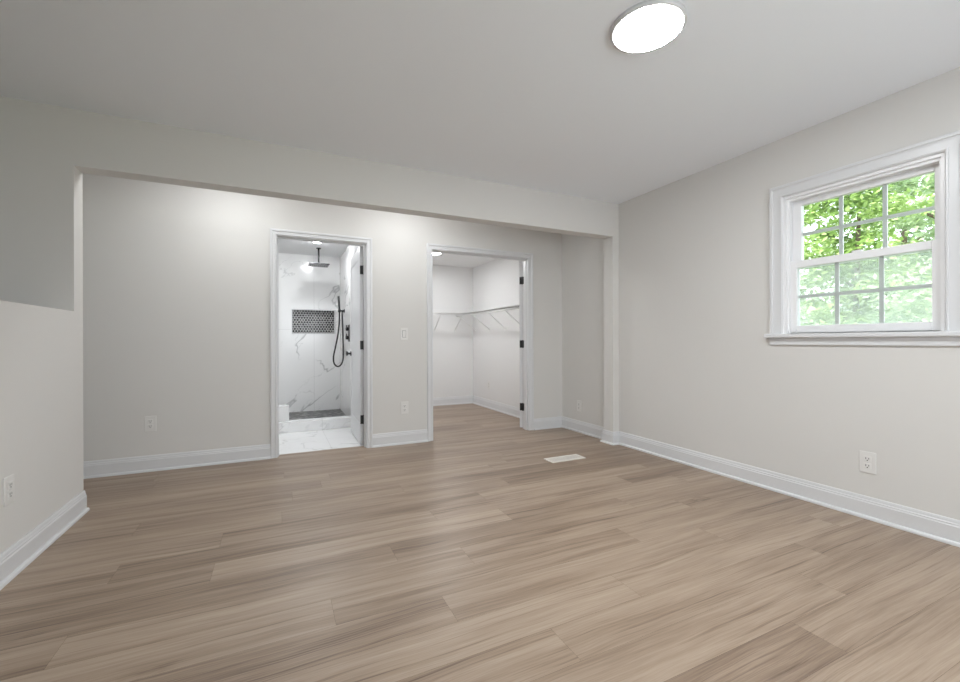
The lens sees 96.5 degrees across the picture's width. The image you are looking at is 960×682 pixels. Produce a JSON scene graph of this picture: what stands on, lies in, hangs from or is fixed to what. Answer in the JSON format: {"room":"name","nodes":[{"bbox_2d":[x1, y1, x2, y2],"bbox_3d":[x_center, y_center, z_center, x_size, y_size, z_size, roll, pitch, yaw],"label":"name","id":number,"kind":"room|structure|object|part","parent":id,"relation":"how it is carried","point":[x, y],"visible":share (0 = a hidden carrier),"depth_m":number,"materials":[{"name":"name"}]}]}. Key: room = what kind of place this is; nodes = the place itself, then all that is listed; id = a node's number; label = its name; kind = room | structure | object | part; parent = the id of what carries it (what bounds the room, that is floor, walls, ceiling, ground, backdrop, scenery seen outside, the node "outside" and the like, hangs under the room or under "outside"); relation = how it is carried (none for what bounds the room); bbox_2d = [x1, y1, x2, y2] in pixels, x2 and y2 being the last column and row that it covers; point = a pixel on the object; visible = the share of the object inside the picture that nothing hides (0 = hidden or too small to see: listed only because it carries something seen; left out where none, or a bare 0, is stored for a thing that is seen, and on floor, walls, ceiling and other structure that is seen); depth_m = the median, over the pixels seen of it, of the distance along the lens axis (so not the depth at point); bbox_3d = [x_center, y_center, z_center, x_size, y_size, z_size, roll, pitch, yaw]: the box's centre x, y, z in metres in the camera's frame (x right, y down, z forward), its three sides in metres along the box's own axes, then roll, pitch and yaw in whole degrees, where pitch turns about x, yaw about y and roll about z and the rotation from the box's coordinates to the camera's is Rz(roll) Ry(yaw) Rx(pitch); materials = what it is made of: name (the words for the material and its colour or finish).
{"room":"empty bedroom","nodes":[
{"label":"empty bedroom","id":0,"kind":"room"},
{"bbox_2d":[0,300,82,553],"bbox_3d":[-1.580,0.439,0.646,0.120,1.235,4.421,0,0,-25],"label":"wall","id":1,"kind":"structure","parent":0,"point":[41,348],"depth_m":2.18,"materials":[{"name":"white paint"}]},
{"bbox_2d":[3,474,13,506],"bbox_3d":[-2.112,0.669,1.925,0.010,0.125,0.078,0,0,-25],"label":"wall outlet","id":2,"kind":"object","parent":1,"relation":"attached to","point":[8,482],"visible":1,"depth_m":1.91,"materials":[{"name":"white plastic"}]},
{"bbox_2d":[8,481,12,489],"bbox_3d":[-2.110,0.648,1.926,0.004,0.031,0.035,0,0,-25],"label":"receptacle","id":3,"kind":"object","parent":2,"relation":"attached to","point":[10,483],"depth_m":1.92,"materials":[{"name":"grey plastic"}]},
{"bbox_2d":[8,490,12,498],"bbox_3d":[-2.110,0.689,1.926,0.004,0.031,0.035,0,0,-25],"label":"receptacle","id":4,"kind":"object","parent":2,"relation":"attached to","point":[10,492],"depth_m":1.92,"materials":[{"name":"grey plastic"}]},
{"bbox_2d":[0,490,89,589],"bbox_3d":[-1.511,0.992,0.678,0.030,0.128,4.421,0,0,-25],"label":"baseboard","id":5,"kind":"structure","parent":1,"relation":"attached to","point":[18,556],"depth_m":2.14,"materials":[{"name":"white paint"}]},
{"bbox_2d":[0,96,82,312],"bbox_3d":[-2.946,-0.160,2.374,1.107,2.440,0.130,0,0,-25],"label":"wall","id":6,"kind":"structure","parent":0,"point":[41,186],"depth_m":2.49,"materials":[{"name":"white paint"}]},
{"bbox_2d":[278,239,348,256],"bbox_3d":[-2.470,-1.281,5.024,2.040,0.100,2.348,0,0,-25],"label":"ceiling","id":7,"kind":"structure","parent":0,"point":[284,246],"depth_m":5.71,"materials":[{"name":"white paint"}]},
{"bbox_2d":[308,248,329,267],"bbox_3d":[-2.143,-1.115,5.692,0.250,0.234,0.250,0,0,-25],"label":"shower head","id":8,"kind":"object","parent":7,"relation":"hanging from","point":[311,264],"visible":1,"depth_m":5.68},
{"bbox_3d":[-2.142,-1.007,5.692,0.250,0.014,0.250,0,0,-25],"label":"spray plate","id":9,"kind":"part","parent":8,"relation":"part of","materials":[{"name":"grey metal"}]},
{"bbox_2d":[289,409,345,419],"bbox_3d":[-2.672,1.049,5.466,1.840,0.081,1.050,0,0,-25],"label":"floor","id":10,"kind":"structure","parent":0,"point":[335,412],"depth_m":5.87,"materials":[{"name":"grey tile"}]},
{"bbox_2d":[83,173,561,461],"bbox_3d":[-1.439,-0.164,4.146,5.347,2.440,0.118,0,0,-25],"label":"wall","id":11,"kind":"structure","parent":0,"point":[176,278],"depth_m":3.68,"materials":[{"name":"white paint"}]},
{"bbox_2d":[144,416,155,431],"bbox_3d":[-2.681,0.674,3.486,0.078,0.125,0.010,0,0,-25],"label":"wall outlet","id":12,"kind":"object","parent":11,"relation":"attached to","point":[149,421],"visible":1,"depth_m":3.48,"materials":[{"name":"white plastic"}]},
{"bbox_2d":[83,444,269,478],"bbox_3d":[-2.852,0.996,3.394,2.143,0.128,0.030,0,0,-25],"label":"baseboard","id":13,"kind":"structure","parent":11,"relation":"attached to","point":[160,462],"depth_m":3.54,"materials":[{"name":"white paint"}]},
{"bbox_2d":[270,228,372,458],"bbox_3d":[-1.503,0.021,4.106,0.909,2.070,0.143,0,0,-25],"label":"door frame","id":14,"kind":"structure","parent":11,"relation":"attached to","point":[275,234],"depth_m":3.98,"materials":[{"name":"white paint"}]},
{"bbox_2d":[373,429,427,447],"bbox_3d":[-0.804,0.990,4.363,0.570,0.128,0.030,0,0,-25],"label":"baseboard","id":15,"kind":"structure","parent":11,"relation":"attached to","point":[414,436],"depth_m":4.36,"materials":[{"name":"white paint"}]},
{"bbox_2d":[400,328,407,339],"bbox_3d":[-0.777,-0.070,4.388,0.076,0.124,0.011,0,0,-25],"label":"light switch","id":16,"kind":"object","parent":11,"relation":"attached to","point":[403,331],"visible":1,"depth_m":4.38,"materials":[{"name":"white plastic"}]},
{"bbox_2d":[401,401,407,413],"bbox_3d":[-0.772,0.686,4.390,0.078,0.125,0.010,0,0,-25],"label":"wall outlet","id":17,"kind":"object","parent":11,"relation":"attached to","point":[404,405],"visible":1,"depth_m":4.39,"materials":[{"name":"white plastic"}]},
{"bbox_2d":[427,243,533,441],"bbox_3d":[0.010,0.014,4.822,1.304,2.076,0.143,0,0,-25],"label":"door frame","id":18,"kind":"structure","parent":11,"relation":"attached to","point":[526,258],"depth_m":4.98,"materials":[{"name":"white paint"}]},
{"bbox_2d":[519,261,523,426],"bbox_3d":[0.550,0.041,5.398,0.058,1.994,0.591,0,0,10],"label":"door","id":19,"kind":"structure","parent":18,"relation":"attached to","point":[521,279],"depth_m":5.14,"materials":[{"name":"white paint"}]},
{"bbox_2d":[340,245,363,415],"bbox_3d":[-1.589,-0.089,5.439,0.100,2.290,2.348,0,0,-25],"label":"wall","id":20,"kind":"structure","parent":0,"point":[345,368],"depth_m":5.81,"materials":[{"name":"stone"}]},
{"bbox_2d":[333,296,344,366],"bbox_3d":[-1.940,-0.126,5.883,0.154,0.976,0.067,0,0,-25],"label":"shower","id":21,"kind":"object","parent":20,"relation":"attached to","point":[339,309],"visible":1,"depth_m":5.88,"materials":[{"name":"black metal"}]},
{"bbox_2d":[345,325,349,341],"bbox_3d":[-1.716,-0.098,5.538,0.043,0.220,0.100,0,0,-25],"label":"shower valve","id":22,"kind":"object","parent":20,"relation":"attached to","point":[346,328],"visible":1,"depth_m":5.52,"materials":[{"name":"black metal"}]},
{"bbox_2d":[346,247,363,443],"bbox_3d":[-1.332,0.047,4.662,0.148,1.994,0.792,0,0,-25],"label":"door","id":23,"kind":"structure","parent":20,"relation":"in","point":[356,262],"depth_m":4.52,"materials":[{"name":"white paint"}]},
{"bbox_2d":[278,253,472,411],"bbox_3d":[-1.958,-0.088,6.475,4.000,2.290,0.160,0,0,-25],"label":"wall","id":24,"kind":"structure","parent":0,"point":[309,380],"depth_m":6.26,"materials":[{"name":"stone"}]},
{"bbox_2d":[291,309,335,333],"bbox_3d":[-2.412,-0.276,6.219,0.593,0.351,0.092,0,0,-25],"label":"niche","id":25,"kind":"object","parent":24,"relation":"attached to","point":[304,321],"visible":0.98,"depth_m":6.25,"materials":[{"name":"grey tile"}]},
{"bbox_2d":[433,312,462,330],"bbox_3d":[-1.002,-0.298,6.668,1.479,0.288,0.309,0,0,-25],"label":"wire shelf","id":26,"kind":"object","parent":24,"relation":"attached to","point":[434,313],"visible":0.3,"depth_m":6.83,"materials":[{"name":"white metal"}]},
{"bbox_2d":[433,254,495,267],"bbox_3d":[-0.472,-1.287,5.969,2.060,0.100,2.348,0,0,-25],"label":"ceiling","id":27,"kind":"structure","parent":0,"point":[441,259],"depth_m":6.60,"materials":[{"name":"white paint"}]},
{"bbox_2d":[0,403,959,681],"bbox_3d":[-0.765,1.114,2.800,5.607,0.120,7.820,0,0,-25],"label":"floor","id":28,"kind":"structure","parent":0,"point":[465,554],"depth_m":1.91,"materials":[{"name":"brown wood"}]},
{"bbox_2d":[279,415,350,433],"bbox_3d":[-2.413,0.999,4.919,1.840,0.120,0.160,0,0,-25],"label":"shower curb","id":29,"kind":"object","parent":28,"relation":"on","point":[312,424],"depth_m":5.07,"materials":[{"name":"stone"}]},
{"bbox_2d":[279,404,288,421],"bbox_3d":[-2.761,0.850,4.816,1.123,0.180,0.130,0,0,-25],"label":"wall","id":30,"kind":"structure","parent":29,"relation":"on","point":[283,409],"depth_m":4.98,"materials":[{"name":"white stone"}]},
{"bbox_2d":[544,454,584,462],"bbox_3d":[0.755,1.046,3.816,0.354,0.006,0.136,0,0,-25],"label":"floor vent","id":31,"kind":"object","parent":28,"relation":"in","point":[573,456],"visible":1,"depth_m":3.81,"materials":[{"name":"white metal"}]},
{"bbox_2d":[604,236,618,431],"bbox_3d":[1.351,-0.004,4.407,0.081,2.103,0.130,0,0,-25],"label":"pillar","id":32,"kind":"structure","parent":28,"relation":"on","point":[611,244],"depth_m":4.36,"materials":[{"name":"white paint"}]},
{"bbox_2d":[0,0,959,203],"bbox_3d":[-0.270,-1.448,1.739,5.607,0.120,5.472,0,0,-25],"label":"ceiling","id":33,"kind":"structure","parent":0,"point":[531,94],"depth_m":2.22,"materials":[{"name":"white paint"}]},
{"bbox_2d":[73,109,618,238],"bbox_3d":[-0.532,-1.218,3.518,4.240,0.337,0.130,0,0,-25],"label":"beam","id":34,"kind":"structure","parent":33,"relation":"attached to","point":[104,145],"depth_m":3.12,"materials":[{"name":"white paint"}]},
{"bbox_2d":[610,0,686,53],"bbox_3d":[0.741,-1.379,1.895,0.316,0.023,0.316,0,0,-25],"label":"recessed light","id":35,"kind":"object","parent":33,"relation":"in","point":[646,26],"visible":1,"depth_m":1.86,"materials":[{"name":"white plastic"}]},
{"bbox_2d":[473,259,519,407],"bbox_3d":[0.390,-0.094,6.376,0.160,2.290,2.348,0,0,-25],"label":"wall","id":36,"kind":"structure","parent":0,"point":[496,351],"depth_m":6.46,"materials":[{"name":"white paint"}]},
{"bbox_2d":[433,395,519,417],"bbox_3d":[-0.458,0.989,5.884,1.800,0.128,2.188,0,0,-25],"label":"baseboard","id":37,"kind":"structure","parent":36,"relation":"attached to","point":[500,407],"depth_m":6.94,"materials":[{"name":"white paint"}]},
{"bbox_2d":[456,305,518,330],"bbox_3d":[0.195,-0.302,6.238,0.309,0.288,2.104,0,0,-25],"label":"wire shelf","id":38,"kind":"object","parent":36,"relation":"attached to","point":[513,307],"visible":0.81,"depth_m":6.19,"materials":[{"name":"white metal"}]},
{"bbox_2d":[562,67,959,519],"bbox_3d":[2.195,-0.175,2.904,0.160,2.440,5.472,0,0,-25],"label":"wall","id":39,"kind":"structure","parent":0,"point":[699,372],"depth_m":3.14,"materials":[{"name":"white paint"}]},
{"bbox_2d":[577,400,581,411],"bbox_3d":[1.142,0.750,4.937,0.010,0.125,0.078,0,0,-25],"label":"wall outlet","id":40,"kind":"object","parent":39,"relation":"attached to","point":[579,403],"visible":1,"depth_m":4.93,"materials":[{"name":"white plastic"}]},
{"bbox_2d":[534,416,959,546],"bbox_3d":[1.941,0.982,2.772,0.419,0.128,5.254,0,0,-25],"label":"baseboard","id":41,"kind":"structure","parent":39,"relation":"attached to","point":[940,528],"depth_m":2.88,"materials":[{"name":"white paint"}]},
{"bbox_2d":[764,130,959,345],"bbox_3d":[2.305,-0.520,2.612,0.210,1.093,1.000,0,0,-25],"label":"window","id":42,"kind":"structure","parent":39,"relation":"in","point":[940,156],"depth_m":2.52,"materials":[{"name":"white paint"}]},
{"bbox_3d":[2.300,-0.297,2.608,0.036,0.485,0.750,0,0,-25],"label":"sash","id":43,"kind":"part","parent":42,"relation":"part of","materials":[{"name":"white plastic"}]},
{"bbox_3d":[2.336,-0.725,2.623,0.036,0.460,0.745,0,0,-25],"label":"sash","id":44,"kind":"part","parent":42,"relation":"part of","materials":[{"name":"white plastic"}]},
{"bbox_3d":[2.366,-0.283,2.640,0.012,0.444,0.756,0,0,-25],"label":"screen frame","id":45,"kind":"part","parent":42,"relation":"part of","materials":[{"name":"white plastic"}]},
{"bbox_2d":[860,450,875,474],"bbox_3d":[2.284,0.716,2.525,0.010,0.125,0.078,0,0,-25],"label":"wall outlet","id":46,"kind":"object","parent":39,"relation":"attached to","point":[867,459],"visible":1,"depth_m":2.52,"materials":[{"name":"white plastic"}]},
{"bbox_2d":[864,456,870,461],"bbox_3d":[2.281,0.696,2.523,0.004,0.031,0.035,0,0,-25],"label":"receptacle","id":47,"kind":"object","parent":46,"relation":"attached to","point":[866,458],"depth_m":2.52,"materials":[{"name":"grey plastic"}]},
{"bbox_2d":[864,463,870,468],"bbox_3d":[2.281,0.737,2.523,0.004,0.031,0.035,0,0,-25],"label":"receptacle","id":48,"kind":"object","parent":46,"relation":"attached to","point":[866,465],"depth_m":2.52,"materials":[{"name":"grey plastic"}]},
{"label":"outside","id":49,"kind":"structure","parent":0,"visible":0},
{"bbox_3d":[18.508,1.698,11.522,36.693,0.400,55.000,0,0,-25],"label":"ground","id":50,"kind":"structure","parent":49,"visible":0},
{"bbox_2d":[800,269,825,325],"bbox_3d":[3.804,0.321,5.689,1.586,2.962,1.614,0,0,-25],"label":"leafy tree","id":51,"kind":"object","parent":50,"relation":"on","point":[807,271],"visible":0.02,"depth_m":5.46,"materials":[{"name":"green plant"}]},
{"bbox_2d":[800,216,846,324],"bbox_3d":[7.540,-1.628,10.942,2.897,6.479,3.007,0,0,6],"label":"leafy tree","id":52,"kind":"object","parent":50,"relation":"on","point":[811,221],"visible":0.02,"depth_m":10.52,"materials":[{"name":"green plant"}]},
{"bbox_2d":[800,181,934,325],"bbox_3d":[5.894,-0.934,6.709,2.370,5.135,2.261,0,0,36],"label":"leafy tree","id":53,"kind":"object","parent":50,"relation":"on","point":[859,199],"visible":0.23,"depth_m":6.56,"materials":[{"name":"green plant"}]},
{"bbox_2d":[801,173,934,321],"bbox_3d":[11.452,-2.498,11.660,4.599,8.447,4.478,0,0,29],"label":"leafy tree","id":54,"kind":"object","parent":50,"relation":"on","point":[902,187],"visible":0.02,"depth_m":11.56,"materials":[{"name":"green plant"}]},
{"bbox_2d":[848,255,931,323],"bbox_3d":[4.537,0.418,4.367,1.539,2.681,1.560,0,0,28],"label":"leafy tree","id":55,"kind":"object","parent":50,"relation":"on","point":[905,299],"visible":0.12,"depth_m":4.37,"materials":[{"name":"green plant"}]},
{"bbox_2d":[861,173,934,321],"bbox_3d":[8.901,-1.700,7.964,3.018,6.457,2.971,0,0,-25],"label":"leafy tree","id":56,"kind":"object","parent":50,"relation":"on","point":[928,178],"visible":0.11,"depth_m":8.13,"materials":[{"name":"green plant"}]}
]}

